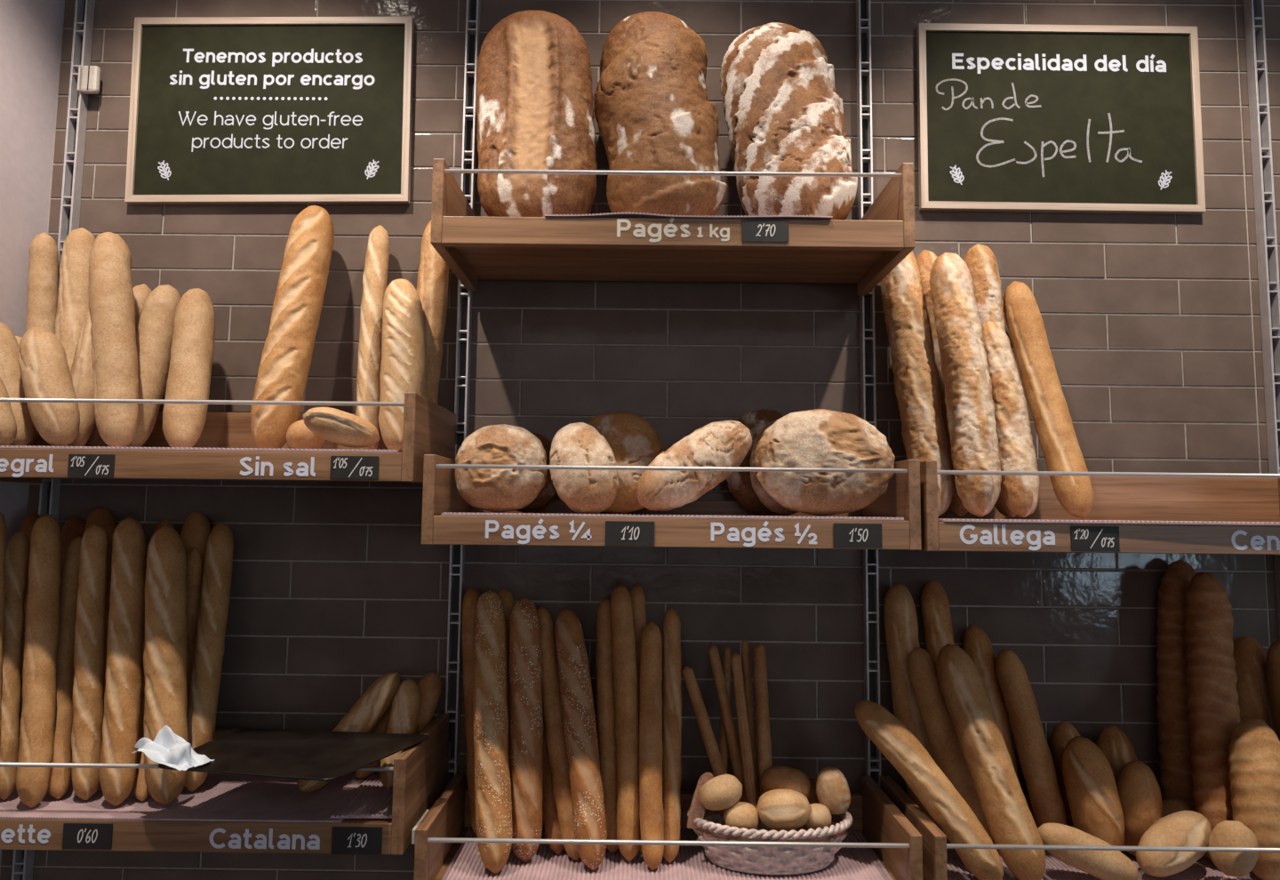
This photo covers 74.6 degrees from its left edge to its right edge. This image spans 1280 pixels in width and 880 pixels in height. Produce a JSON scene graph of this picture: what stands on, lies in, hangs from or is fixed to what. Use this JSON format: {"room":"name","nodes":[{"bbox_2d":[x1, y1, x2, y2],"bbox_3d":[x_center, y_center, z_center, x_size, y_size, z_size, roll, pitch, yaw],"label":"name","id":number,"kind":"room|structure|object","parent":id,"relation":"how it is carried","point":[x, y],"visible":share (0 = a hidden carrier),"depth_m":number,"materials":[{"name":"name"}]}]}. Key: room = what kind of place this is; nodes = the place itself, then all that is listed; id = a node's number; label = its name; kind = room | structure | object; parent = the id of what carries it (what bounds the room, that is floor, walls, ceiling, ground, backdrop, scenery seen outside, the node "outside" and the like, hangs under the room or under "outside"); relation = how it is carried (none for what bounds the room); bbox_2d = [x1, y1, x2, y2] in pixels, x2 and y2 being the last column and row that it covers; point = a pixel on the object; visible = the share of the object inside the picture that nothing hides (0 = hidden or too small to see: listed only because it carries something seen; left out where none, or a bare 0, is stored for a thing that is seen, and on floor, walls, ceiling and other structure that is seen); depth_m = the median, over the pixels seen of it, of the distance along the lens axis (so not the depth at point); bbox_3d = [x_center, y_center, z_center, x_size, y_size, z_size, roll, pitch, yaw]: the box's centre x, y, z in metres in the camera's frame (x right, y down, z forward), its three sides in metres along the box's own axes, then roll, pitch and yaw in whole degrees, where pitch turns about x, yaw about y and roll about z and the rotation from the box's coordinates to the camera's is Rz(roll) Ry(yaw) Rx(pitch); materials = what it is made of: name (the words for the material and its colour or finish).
{"room":"food shop","nodes":[
{"label":"food shop","id":0,"kind":"room"},
{"bbox_2d":[0,0,64,866],"bbox_3d":[-1.288,-0.440,-0.563,0.100,3.750,4.800,1,-5,0],"label":"wall","id":1,"kind":"structure","parent":0,"point":[30,30],"depth_m":1.67,"materials":[{"name":"white paint"}]},
{"bbox_2d":[0,0,1279,879],"bbox_3d":[1.613,-0.204,1.766,5.689,3.750,0.103,1,-5,0],"label":"wall","id":2,"kind":"structure","parent":0,"point":[1152,321],"depth_m":1.71,"materials":[{"name":"tile"}]},
{"bbox_2d":[11,0,95,879],"bbox_3d":[-1.180,-0.015,1.694,0.025,2.700,0.024,1,-5,0],"label":"upright","id":3,"kind":"object","parent":2,"relation":"attached to","point":[73,167],"visible":0.27,"depth_m":1.74,"materials":[{"name":"grey metal"}]},
{"bbox_2d":[0,708,450,855],"bbox_3d":[-0.788,0.584,1.479,0.839,0.146,0.329,1,-5,0],"label":"display shelf","id":4,"kind":"object","parent":2,"relation":"attached to","point":[421,773],"visible":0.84,"depth_m":1.31,"materials":[{"name":"brown wood"}]},
{"bbox_2d":[62,823,112,849],"bbox_3d":[-0.862,0.618,1.310,0.077,0.039,0.002,1,-5,0],"label":"price card","id":5,"kind":"object","parent":4,"relation":"attached to","point":[76,836],"visible":1,"depth_m":1.31,"materials":[{"name":"black plastic"}]},
{"bbox_2d":[0,771,368,822],"bbox_3d":[-0.822,0.605,1.454,0.709,0.003,0.280,1,-5,0],"label":"mat","id":6,"kind":"object","parent":4,"relation":"on","point":[221,796],"visible":0.54,"depth_m":1.38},
{"bbox_2d":[0,531,30,799],"bbox_3d":[-1.100,0.381,1.467,0.040,0.435,0.190,5,-6,-38],"label":"baguette","id":7,"kind":"object","parent":6,"relation":"on","point":[17,556],"visible":0.89,"depth_m":1.45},
{"bbox_2d":[16,513,61,807],"bbox_3d":[-1.031,0.363,1.447,0.050,0.469,0.214,4,-6,-37],"label":"baguette","id":8,"kind":"object","parent":6,"relation":"on","point":[39,695],"visible":0.98,"depth_m":1.43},
{"bbox_2d":[47,536,81,799],"bbox_3d":[-1.016,0.387,1.487,0.041,0.428,0.208,4,-6,-32],"label":"baguette","id":9,"kind":"object","parent":6,"relation":"on","point":[59,782],"visible":0.58,"depth_m":1.47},
{"bbox_2d":[71,523,108,799],"bbox_3d":[-0.961,0.374,1.468,0.047,0.452,0.180,4,-6,-38],"label":"baguette","id":10,"kind":"object","parent":6,"relation":"on","point":[90,627],"visible":0.97,"depth_m":1.45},
{"bbox_2d":[99,517,145,806],"bbox_3d":[-0.893,0.367,1.457,0.057,0.464,0.207,4,-6,-33],"label":"baguette","id":11,"kind":"object","parent":6,"relation":"on","point":[126,615],"visible":0.94,"depth_m":1.43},
{"bbox_2d":[143,526,188,804],"bbox_3d":[-0.817,0.375,1.448,0.068,0.449,0.190,5,-6,-38],"label":"baguette","id":12,"kind":"object","parent":6,"relation":"on","point":[165,651],"visible":0.9,"depth_m":1.43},
{"bbox_2d":[185,547,202,708],"bbox_3d":[-0.829,0.406,1.554,0.034,0.407,0.096,4,-6,-36],"label":"baguette","id":13,"kind":"object","parent":6,"relation":"on","point":[194,574],"visible":0.27,"depth_m":1.57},
{"bbox_2d":[184,522,233,791],"bbox_3d":[-0.788,0.380,1.537,0.051,0.455,0.199,2,-5,-18],"label":"baguette","id":14,"kind":"object","parent":6,"relation":"on","point":[209,649],"visible":0.91,"depth_m":1.52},
{"bbox_2d":[296,672,400,792],"bbox_3d":[-0.523,0.522,1.515,0.061,0.182,0.188,-4,-7,43],"label":"loaf","id":15,"kind":"object","parent":6,"relation":"on","point":[375,701],"visible":0.41,"depth_m":1.52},
{"bbox_2d":[157,728,429,781],"bbox_3d":[-0.550,0.503,1.357,0.352,0.021,0.223,-1,-5,13],"label":"baking tray","id":16,"kind":"object","parent":4,"relation":"on","point":[324,756],"visible":0.98,"depth_m":1.36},
{"bbox_2d":[132,725,214,771],"bbox_3d":[-0.732,0.476,1.310,0.123,0.054,0.072,-1,-5,19],"label":"crumpled paper","id":17,"kind":"object","parent":16,"relation":"on","point":[167,748],"visible":1,"depth_m":1.30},
{"bbox_2d":[331,826,382,855],"bbox_3d":[-0.441,0.624,1.309,0.078,0.041,0.002,1,-5,0],"label":"price card","id":18,"kind":"object","parent":4,"relation":"attached to","point":[345,840],"visible":1,"depth_m":1.31,"materials":[{"name":"black plastic"}]},
{"bbox_2d":[330,765,392,818],"bbox_3d":[-0.442,0.605,1.458,0.097,0.005,0.272,1,-5,-2],"label":"mat","id":19,"kind":"object","parent":4,"relation":"on","point":[371,799],"visible":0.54,"depth_m":1.38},
{"bbox_2d":[379,678,420,789],"bbox_3d":[-0.427,0.521,1.499,0.052,0.174,0.101,-1,-5,13],"label":"loaf","id":20,"kind":"object","parent":19,"relation":"on","point":[406,701],"visible":0.58,"depth_m":1.50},
{"bbox_2d":[415,672,441,734],"bbox_3d":[-0.419,0.527,1.565,0.056,0.173,0.115,-3,-6,35],"label":"loaf","id":21,"kind":"object","parent":19,"relation":"on","point":[429,684],"visible":0.41,"depth_m":1.57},
{"bbox_2d":[0,392,459,484],"bbox_3d":[-0.782,0.005,1.530,0.838,0.146,0.329,1,-5,0],"label":"display shelf","id":22,"kind":"object","parent":2,"relation":"attached to","point":[429,428],"visible":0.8,"depth_m":1.36,"materials":[{"name":"brown wood"}]},
{"bbox_2d":[67,454,114,478],"bbox_3d":[-0.889,0.042,1.361,0.075,0.038,0.002,1,-5,0],"label":"price card","id":23,"kind":"object","parent":22,"relation":"attached to","point":[97,466],"visible":1,"depth_m":1.36,"materials":[{"name":"black plastic"}]},
{"bbox_2d":[0,445,402,453],"bbox_3d":[-0.782,0.026,1.505,0.777,0.005,0.280,1,-5,0],"label":"mat","id":24,"kind":"object","parent":22,"relation":"on","point":[1,446],"visible":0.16,"depth_m":1.37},
{"bbox_2d":[0,322,35,446],"bbox_3d":[-1.132,-0.101,1.503,0.141,0.237,0.065,-2,-6,26],"label":"baguette","id":25,"kind":"object","parent":24,"relation":"on","point":[10,372],"visible":0.48,"depth_m":1.49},
{"bbox_2d":[25,232,58,446],"bbox_3d":[-1.166,-0.195,1.641,0.130,0.448,0.053,-4,-7,43],"label":"baguette","id":26,"kind":"object","parent":24,"relation":"on","point":[43,286],"visible":0.44,"depth_m":1.66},
{"bbox_2d":[16,327,79,446],"bbox_3d":[-1.032,-0.096,1.462,0.171,0.219,0.073,-3,-6,34],"label":"baguette","id":27,"kind":"object","parent":24,"relation":"on","point":[42,357],"visible":0.9,"depth_m":1.43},
{"bbox_2d":[51,227,95,446],"bbox_3d":[-1.080,-0.202,1.602,0.063,0.457,0.175,4,-6,-32],"label":"baguette","id":28,"kind":"object","parent":24,"relation":"on","point":[73,298],"visible":0.33,"depth_m":1.61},
{"bbox_2d":[66,308,95,446],"bbox_3d":[-1.011,-0.125,1.543,0.057,0.296,0.133,2,-5,-14],"label":"baguette","id":29,"kind":"object","parent":24,"relation":"on","point":[81,372],"visible":0.37,"depth_m":1.51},
{"bbox_2d":[88,232,138,447],"bbox_3d":[-0.947,-0.189,1.512,0.196,0.419,0.072,-4,-7,45],"label":"baguette","id":30,"kind":"object","parent":24,"relation":"on","point":[111,296],"visible":1,"depth_m":1.49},
{"bbox_2d":[125,284,181,447],"bbox_3d":[-0.930,-0.142,1.589,0.072,0.339,0.149,1,-5,0],"label":"baguette","id":31,"kind":"object","parent":24,"relation":"on","point":[155,332],"visible":0.6,"depth_m":1.58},
{"bbox_2d":[162,288,215,447],"bbox_3d":[-0.837,-0.138,1.566,0.073,0.327,0.168,3,-5,-23],"label":"baguette","id":32,"kind":"object","parent":24,"relation":"on","point":[192,348],"visible":0.94,"depth_m":1.54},
{"bbox_2d":[250,205,334,448],"bbox_3d":[-0.655,-0.222,1.597,0.088,0.506,0.181,0,-5,9],"label":"baguette","id":33,"kind":"object","parent":24,"relation":"on","point":[287,352],"visible":0.97,"depth_m":1.56,"materials":[{"name":"food"}]},
{"bbox_2d":[303,407,379,447],"bbox_3d":[-0.500,-0.021,1.408,0.125,0.067,0.059,1,-5,0],"label":"bread roll","id":34,"kind":"object","parent":24,"relation":"on","point":[333,425],"visible":1,"depth_m":1.39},
{"bbox_2d":[355,224,390,449],"bbox_3d":[-0.521,-0.202,1.632,0.049,0.476,0.130,2,-5,-13],"label":"baguette","id":35,"kind":"object","parent":24,"relation":"on","point":[376,264],"visible":0.74,"depth_m":1.62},
{"bbox_2d":[378,279,427,450],"bbox_3d":[-0.434,-0.143,1.545,0.084,0.343,0.168,2,-5,-16],"label":"baguette","id":36,"kind":"object","parent":24,"relation":"on","point":[404,364],"visible":0.82,"depth_m":1.52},
{"bbox_2d":[416,220,449,403],"bbox_3d":[-0.418,-0.207,1.641,0.066,0.490,0.124,0,-5,8],"label":"baguette","id":37,"kind":"object","parent":24,"relation":"on","point":[433,275],"visible":0.53,"depth_m":1.64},
{"bbox_2d":[329,456,378,479],"bbox_3d":[-0.462,0.044,1.360,0.078,0.037,0.002,1,-5,0],"label":"price card","id":38,"kind":"object","parent":22,"relation":"attached to","point":[341,467],"visible":1,"depth_m":1.36,"materials":[{"name":"black plastic"}]},
{"bbox_2d":[124,16,414,204],"bbox_3d":[-0.769,-0.689,1.754,0.588,0.406,0.016,1,-5,0],"label":"menu board","id":39,"kind":"object","parent":2,"relation":"attached to","point":[224,110],"visible":1,"depth_m":1.75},
{"bbox_2d":[445,0,480,783],"bbox_3d":[-0.360,-0.006,1.691,0.025,2.700,0.024,1,-5,0],"label":"upright","id":40,"kind":"object","parent":2,"relation":"attached to","point":[453,660],"visible":0.66,"depth_m":1.70,"materials":[{"name":"grey metal"}]},
{"bbox_2d":[411,770,922,879],"bbox_3d":[0.042,0.699,1.467,0.815,0.146,0.328,1,-5,0],"label":"display shelf","id":41,"kind":"object","parent":2,"relation":"attached to","point":[437,836],"visible":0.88,"depth_m":1.39,"materials":[{"name":"brown wood"}]},
{"bbox_2d":[440,825,893,879],"bbox_3d":[0.046,0.720,1.442,0.733,0.005,0.280,1,-5,0],"label":"mat","id":42,"kind":"object","parent":41,"relation":"on","point":[691,862],"visible":0.38,"depth_m":1.40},
{"bbox_2d":[461,587,480,834],"bbox_3d":[-0.305,0.503,1.576,0.046,0.442,0.113,4,-6,-32],"label":"baguette","id":43,"kind":"object","parent":42,"relation":"on","point":[471,596],"visible":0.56,"depth_m":1.57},
{"bbox_2d":[472,589,512,873],"bbox_3d":[-0.261,0.494,1.473,0.062,0.442,0.204,2,-5,-17],"label":"baguette","id":44,"kind":"object","parent":42,"relation":"on","point":[492,784],"visible":0.99,"depth_m":1.44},
{"bbox_2d":[508,597,543,861],"bbox_3d":[-0.203,0.502,1.488,0.062,0.430,0.144,2,-5,-11],"label":"baguette","id":45,"kind":"object","parent":42,"relation":"on","point":[525,666],"visible":1,"depth_m":1.46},
{"bbox_2d":[542,714,564,854],"bbox_3d":[-0.169,0.534,1.540,0.042,0.376,0.173,3,-6,-24],"label":"baguette","id":46,"kind":"object","parent":42,"relation":"on","point":[552,829],"visible":0.21,"depth_m":1.48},
{"bbox_2d":[536,607,579,860],"bbox_3d":[-0.150,0.516,1.512,0.043,0.409,0.182,4,-6,-31],"label":"baguette","id":47,"kind":"object","parent":42,"relation":"on","point":[552,711],"visible":0.62,"depth_m":1.49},
{"bbox_2d":[554,608,607,870],"bbox_3d":[-0.106,0.512,1.481,0.057,0.411,0.190,3,-5,-24],"label":"baguette","id":48,"kind":"object","parent":42,"relation":"on","point":[580,725],"visible":1,"depth_m":1.45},
{"bbox_2d":[595,598,618,853],"bbox_3d":[-0.058,0.509,1.531,0.044,0.426,0.136,2,-5,-12],"label":"baguette","id":49,"kind":"object","parent":42,"relation":"on","point":[605,705],"visible":0.62,"depth_m":1.51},
{"bbox_2d":[610,584,640,861],"bbox_3d":[-0.024,0.493,1.503,0.046,0.456,0.143,2,-5,-11],"label":"baguette","id":50,"kind":"object","parent":42,"relation":"on","point":[624,658],"visible":0.93,"depth_m":1.49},
{"bbox_2d":[639,621,663,870],"bbox_3d":[0.020,0.524,1.477,0.044,0.389,0.157,1,-5,0],"label":"baguette","id":51,"kind":"object","parent":42,"relation":"on","point":[651,751],"visible":0.98,"depth_m":1.46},
{"bbox_2d":[662,607,681,863],"bbox_3d":[0.056,0.516,1.508,0.038,0.411,0.156,0,-5,3],"label":"baguette","id":52,"kind":"object","parent":42,"relation":"on","point":[671,624],"visible":0.9,"depth_m":1.49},
{"bbox_2d":[687,772,852,874],"bbox_3d":[0.222,0.644,1.450,0.286,0.148,0.188,1,-5,0],"label":"wicker basket","id":53,"kind":"object","parent":42,"relation":"on","point":[705,822],"visible":0.63,"depth_m":1.38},
{"bbox_2d":[681,665,727,776],"bbox_3d":[0.122,0.530,1.509,0.023,0.231,0.126,5,-7,-42],"label":"breadstick","id":54,"kind":"object","parent":53,"relation":"in","point":[711,746],"visible":0.8,"depth_m":1.51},
{"bbox_2d":[699,774,742,810],"bbox_3d":[0.137,0.596,1.420,0.072,0.057,0.053,1,-5,0],"label":"bread roll","id":55,"kind":"object","parent":53,"relation":"in","point":[721,792],"visible":1,"depth_m":1.40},
{"bbox_2d":[707,643,746,802],"bbox_3d":[0.164,0.529,1.530,0.021,0.298,0.114,4,-6,-36],"label":"breadstick","id":56,"kind":"object","parent":53,"relation":"in","point":[721,689],"visible":0.73,"depth_m":1.53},
{"bbox_2d":[730,651,759,822],"bbox_3d":[0.186,0.529,1.500,0.020,0.283,0.102,2,-5,-15],"label":"breadstick","id":57,"kind":"object","parent":53,"relation":"in","point":[740,704],"visible":0.88,"depth_m":1.50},
{"bbox_2d":[752,642,772,796],"bbox_3d":[0.223,0.512,1.526,0.027,0.272,0.100,1,-5,-3],"label":"breadstick","id":58,"kind":"object","parent":53,"relation":"in","point":[764,743],"visible":0.82,"depth_m":1.52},
{"bbox_2d":[756,789,811,831],"bbox_3d":[0.241,0.620,1.409,0.092,0.064,0.068,1,-5,0],"label":"bread roll","id":59,"kind":"object","parent":53,"relation":"in","point":[787,810],"visible":0.98,"depth_m":1.39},
{"bbox_2d":[760,766,811,798],"bbox_3d":[0.256,0.604,1.472,0.090,0.063,0.061,1,-5,0],"label":"bread roll","id":60,"kind":"object","parent":53,"relation":"in","point":[773,777],"visible":0.7,"depth_m":1.45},
{"bbox_2d":[816,766,850,814],"bbox_3d":[0.332,0.602,1.445,0.059,0.079,0.057,1,-5,0],"label":"bread roll","id":61,"kind":"object","parent":53,"relation":"in","point":[832,788],"visible":0.95,"depth_m":1.42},
{"bbox_2d":[421,454,921,550],"bbox_3d":[0.048,0.114,1.518,0.815,0.146,0.329,1,-5,0],"label":"display shelf","id":62,"kind":"object","parent":2,"relation":"attached to","point":[441,494],"visible":0.76,"depth_m":1.35,"materials":[{"name":"brown wood"}]},
{"bbox_2d":[605,520,654,546],"bbox_3d":[-0.016,0.150,1.349,0.079,0.040,0.002,1,-5,0],"label":"price card","id":63,"kind":"object","parent":62,"relation":"attached to","point":[617,532],"visible":1,"depth_m":1.35,"materials":[{"name":"black plastic"}]},
{"bbox_2d":[440,512,903,519],"bbox_3d":[0.052,0.135,1.494,0.746,0.005,0.280,1,-5,0],"label":"mat","id":64,"kind":"object","parent":62,"relation":"on","point":[442,514],"visible":1,"depth_m":1.35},
{"bbox_2d":[455,424,547,512],"bbox_3d":[-0.243,0.049,1.468,0.161,0.156,0.104,0,-5,3],"label":"loaf","id":65,"kind":"object","parent":64,"relation":"on","point":[492,490],"visible":0.94,"depth_m":1.43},
{"bbox_2d":[549,422,619,514],"bbox_3d":[-0.098,0.049,1.464,0.122,0.162,0.102,-3,-6,38],"label":"loaf","id":66,"kind":"object","parent":64,"relation":"on","point":[579,444],"visible":0.97,"depth_m":1.43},
{"bbox_2d":[585,411,664,514],"bbox_3d":[-0.039,0.041,1.565,0.177,0.194,0.098,0,-5,3],"label":"loaf","id":67,"kind":"object","parent":64,"relation":"on","point":[633,440],"visible":0.45,"depth_m":1.53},
{"bbox_2d":[636,420,751,511],"bbox_3d":[0.095,0.043,1.455,0.202,0.160,0.095,1,-5,0],"label":"loaf","id":68,"kind":"object","parent":64,"relation":"on","point":[725,443],"visible":0.94,"depth_m":1.42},
{"bbox_2d":[726,408,783,515],"bbox_3d":[0.237,0.041,1.613,0.150,0.207,0.075,0,-5,2],"label":"loaf","id":69,"kind":"object","parent":64,"relation":"on","point":[740,484],"visible":0.23,"depth_m":1.59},
{"bbox_2d":[754,408,895,516],"bbox_3d":[0.314,0.038,1.431,0.237,0.183,0.103,0,-5,2],"label":"loaf","id":70,"kind":"object","parent":64,"relation":"on","point":[819,438],"visible":0.94,"depth_m":1.40,"materials":[{"name":"food"}]},
{"bbox_2d":[833,523,882,547],"bbox_3d":[0.350,0.153,1.348,0.078,0.039,0.002,1,-5,0],"label":"price card","id":71,"kind":"object","parent":62,"relation":"attached to","point":[845,535],"visible":1,"depth_m":1.35,"materials":[{"name":"black plastic"}]},
{"bbox_2d":[430,158,915,295],"bbox_3d":[0.053,-0.380,1.562,0.815,0.146,0.329,1,-5,0],"label":"display shelf","id":72,"kind":"object","parent":2,"relation":"attached to","point":[864,252],"visible":1,"depth_m":1.41,"materials":[{"name":"brown wood"}]},
{"bbox_2d":[475,10,596,216],"bbox_3d":[-0.198,-0.602,1.597,0.237,0.477,0.194,1,-5,0],"label":"loaf","id":73,"kind":"object","parent":72,"relation":"on","point":[534,108],"visible":0.9,"depth_m":1.53,"materials":[{"name":"food"}]},
{"bbox_2d":[544,211,832,219],"bbox_3d":[0.081,-0.361,1.533,0.479,0.008,0.285,1,-5,0],"label":"mat","id":74,"kind":"object","parent":72,"relation":"on","point":[622,214],"visible":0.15,"depth_m":1.40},
{"bbox_2d":[593,11,727,215],"bbox_3d":[0.039,-0.598,1.591,0.253,0.473,0.209,-3,-6,32],"label":"loaf","id":75,"kind":"object","parent":74,"relation":"on","point":[653,111],"visible":0.94,"depth_m":1.53,"materials":[{"name":"food"}]},
{"bbox_2d":[720,22,857,220],"bbox_3d":[0.277,-0.586,1.595,0.246,0.455,0.207,1,-5,0],"label":"loaf","id":76,"kind":"object","parent":74,"relation":"on","point":[783,110],"visible":0.92,"depth_m":1.53,"materials":[{"name":"food"}]},
{"bbox_2d":[856,0,880,786],"bbox_3d":[0.460,0.003,1.688,0.025,2.700,0.024,1,-5,0],"label":"upright","id":77,"kind":"object","parent":2,"relation":"attached to","point":[869,557],"visible":0.55,"depth_m":1.70,"materials":[{"name":"grey metal"}]},
{"bbox_2d":[916,23,1205,214],"bbox_3d":[0.871,-0.669,1.748,0.583,0.400,0.016,1,-5,0],"label":"menu board","id":78,"kind":"object","parent":2,"relation":"attached to","point":[1012,117],"visible":1,"depth_m":1.75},
{"bbox_2d":[880,776,1279,879],"bbox_3d":[0.862,0.708,1.464,0.815,0.146,0.328,1,-5,0],"label":"display shelf","id":79,"kind":"object","parent":2,"relation":"attached to","point":[935,845],"visible":0.2,"depth_m":1.31,"materials":[{"name":"brown wood"}]},
{"bbox_2d":[946,837,1262,879],"bbox_3d":[0.862,0.729,1.440,0.745,0.005,0.280,1,-5,0],"label":"mat","id":80,"kind":"object","parent":79,"relation":"on","point":[1204,868],"visible":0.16,"depth_m":1.40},
{"bbox_2d":[884,583,941,830],"bbox_3d":[0.514,0.504,1.587,0.066,0.458,0.116,4,-6,-34],"label":"baguette","id":81,"kind":"object","parent":80,"relation":"on","point":[900,620],"visible":0.57,"depth_m":1.59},
{"bbox_2d":[854,699,1003,879],"bbox_3d":[0.473,0.582,1.398,0.236,0.264,0.067,-2,-6,31],"label":"baguette","id":82,"kind":"object","parent":80,"relation":"on","point":[956,819],"visible":0.98,"depth_m":1.37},
{"bbox_2d":[920,579,954,663],"bbox_3d":[0.586,0.502,1.597,0.057,0.465,0.106,4,-6,-33],"label":"baguette","id":83,"kind":"object","parent":80,"relation":"on","point":[935,609],"visible":0.29,"depth_m":1.61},
{"bbox_2d":[907,647,991,839],"bbox_3d":[0.549,0.553,1.499,0.144,0.346,0.060,-4,-7,42],"label":"baguette","id":84,"kind":"object","parent":80,"relation":"on","point":[948,754],"visible":0.63,"depth_m":1.49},
{"bbox_2d":[936,643,1045,879],"bbox_3d":[0.584,0.540,1.424,0.077,0.359,0.193,3,-6,-29],"label":"baguette","id":85,"kind":"object","parent":80,"relation":"on","point":[1009,820],"visible":1,"depth_m":1.39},
{"bbox_2d":[962,624,1020,784],"bbox_3d":[0.672,0.546,1.593,0.064,0.379,0.112,3,-6,-27],"label":"baguette","id":86,"kind":"object","parent":80,"relation":"on","point":[977,644],"visible":0.46,"depth_m":1.60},
{"bbox_2d":[995,648,1067,827],"bbox_3d":[0.721,0.562,1.550,0.114,0.342,0.057,-3,-6,36],"label":"baguette","id":87,"kind":"object","parent":80,"relation":"on","point":[1034,753],"visible":0.95,"depth_m":1.53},
{"bbox_2d":[1050,720,1080,827],"bbox_3d":[0.810,0.633,1.568,0.066,0.205,0.079,1,-5,0],"label":"loaf","id":88,"kind":"object","parent":80,"relation":"on","point":[1063,732],"visible":0.3,"depth_m":1.57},
{"bbox_2d":[1037,823,1139,879],"bbox_3d":[0.728,0.672,1.369,0.149,0.083,0.057,-1,-5,17],"label":"bread roll","id":89,"kind":"object","parent":80,"relation":"on","point":[1104,865],"visible":0.84,"depth_m":1.35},
{"bbox_2d":[1062,736,1124,852],"bbox_3d":[0.793,0.628,1.472,0.083,0.197,0.104,1,-5,0],"label":"loaf","id":90,"kind":"object","parent":80,"relation":"on","point":[1092,796],"visible":0.96,"depth_m":1.45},
{"bbox_2d":[1096,725,1137,782],"bbox_3d":[0.890,0.637,1.561,0.071,0.199,0.084,1,-5,0],"label":"loaf","id":91,"kind":"object","parent":80,"relation":"on","point":[1114,743],"visible":0.34,"depth_m":1.55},
{"bbox_2d":[1115,760,1162,856],"bbox_3d":[0.875,0.648,1.478,0.079,0.160,0.080,1,-5,0],"label":"loaf","id":92,"kind":"object","parent":80,"relation":"on","point":[1139,791],"visible":0.62,"depth_m":1.46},
{"bbox_2d":[1136,810,1212,877],"bbox_3d":[0.887,0.669,1.394,0.156,0.091,0.075,3,-6,-24],"label":"bread roll","id":93,"kind":"object","parent":80,"relation":"on","point":[1188,828],"visible":0.92,"depth_m":1.37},
{"bbox_2d":[1156,560,1196,808],"bbox_3d":[1.025,0.485,1.597,0.077,0.509,0.139,-4,-7,39],"label":"baguette","id":94,"kind":"object","parent":80,"relation":"on","point":[1174,748],"visible":0.56,"depth_m":1.59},
{"bbox_2d":[1184,571,1240,861],"bbox_3d":[1.026,0.486,1.501,0.081,0.490,0.177,-2,-6,29],"label":"baguette","id":95,"kind":"object","parent":80,"relation":"on","point":[1212,705],"visible":0.87,"depth_m":1.50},
{"bbox_2d":[1208,820,1259,876],"bbox_3d":[0.953,0.655,1.348,0.068,0.083,0.065,1,-5,0],"label":"bread roll","id":96,"kind":"object","parent":80,"relation":"on","point":[1226,833],"visible":0.95,"depth_m":1.33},
{"bbox_2d":[1232,635,1273,730],"bbox_3d":[1.162,0.557,1.580,0.073,0.364,0.146,-2,-6,25],"label":"loaf","id":97,"kind":"object","parent":80,"relation":"on","point":[1253,701],"visible":0.27,"depth_m":1.59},
{"bbox_2d":[1228,718,1279,879],"bbox_3d":[1.031,0.598,1.398,0.084,0.250,0.118,-2,-5,24],"label":"loaf","id":98,"kind":"object","parent":80,"relation":"on","point":[1254,747],"visible":0.9,"depth_m":1.37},
{"bbox_2d":[920,460,1279,554],"bbox_3d":[0.868,0.124,1.516,0.815,0.146,0.329,1,-5,0],"label":"display shelf","id":99,"kind":"object","parent":2,"relation":"attached to","point":[1124,496],"visible":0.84,"depth_m":1.36,"materials":[{"name":"brown wood"}]},
{"bbox_2d":[1070,525,1119,551],"bbox_3d":[0.730,0.158,1.347,0.077,0.040,0.002,1,-5,0],"label":"price card","id":100,"kind":"object","parent":99,"relation":"attached to","point":[1083,538],"visible":1,"depth_m":1.35,"materials":[{"name":"black plastic"}]},
{"bbox_2d":[938,518,1279,525],"bbox_3d":[0.863,0.144,1.478,0.748,0.005,0.292,1,-5,0],"label":"mat","id":101,"kind":"object","parent":99,"relation":"on","point":[940,519],"visible":0.93,"depth_m":1.34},
{"bbox_2d":[880,251,953,516],"bbox_3d":[0.518,-0.131,1.584,0.081,0.549,0.185,2,-5,-12],"label":"baguette","id":102,"kind":"object","parent":101,"relation":"on","point":[916,379],"visible":0.9,"depth_m":1.56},
{"bbox_2d":[915,249,967,517],"bbox_3d":[0.586,-0.120,1.627,0.069,0.536,0.140,2,-5,-14],"label":"baguette","id":103,"kind":"object","parent":101,"relation":"on","point":[925,260],"visible":0.18,"depth_m":1.61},
{"bbox_2d":[929,252,1001,517],"bbox_3d":[0.586,-0.113,1.514,0.082,0.502,0.181,1,-5,0],"label":"baguette","id":104,"kind":"object","parent":101,"relation":"on","point":[969,402],"visible":0.98,"depth_m":1.48,"materials":[{"name":"food"}]},
{"bbox_2d":[963,243,1015,517],"bbox_3d":[0.677,-0.125,1.615,0.078,0.545,0.149,1,-5,0],"label":"baguette","id":105,"kind":"object","parent":101,"relation":"on","point":[981,261],"visible":0.2,"depth_m":1.63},
{"bbox_2d":[981,320,1039,517],"bbox_3d":[0.661,-0.045,1.506,0.072,0.367,0.155,1,-5,-2],"label":"baguette","id":106,"kind":"object","parent":101,"relation":"on","point":[1017,452],"visible":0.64,"depth_m":1.47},
{"bbox_2d":[1003,280,1093,518],"bbox_3d":[0.764,-0.089,1.575,0.068,0.467,0.195,2,-5,-12],"label":"baguette","id":107,"kind":"object","parent":101,"relation":"on","point":[1052,418],"visible":0.97,"depth_m":1.56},
{"bbox_2d":[1243,0,1279,639],"bbox_3d":[1.280,0.011,1.685,0.025,2.700,0.024,1,-5,0],"label":"upright","id":108,"kind":"object","parent":2,"relation":"attached to","point":[1253,10],"visible":0.96,"depth_m":1.72,"materials":[{"name":"grey metal"}]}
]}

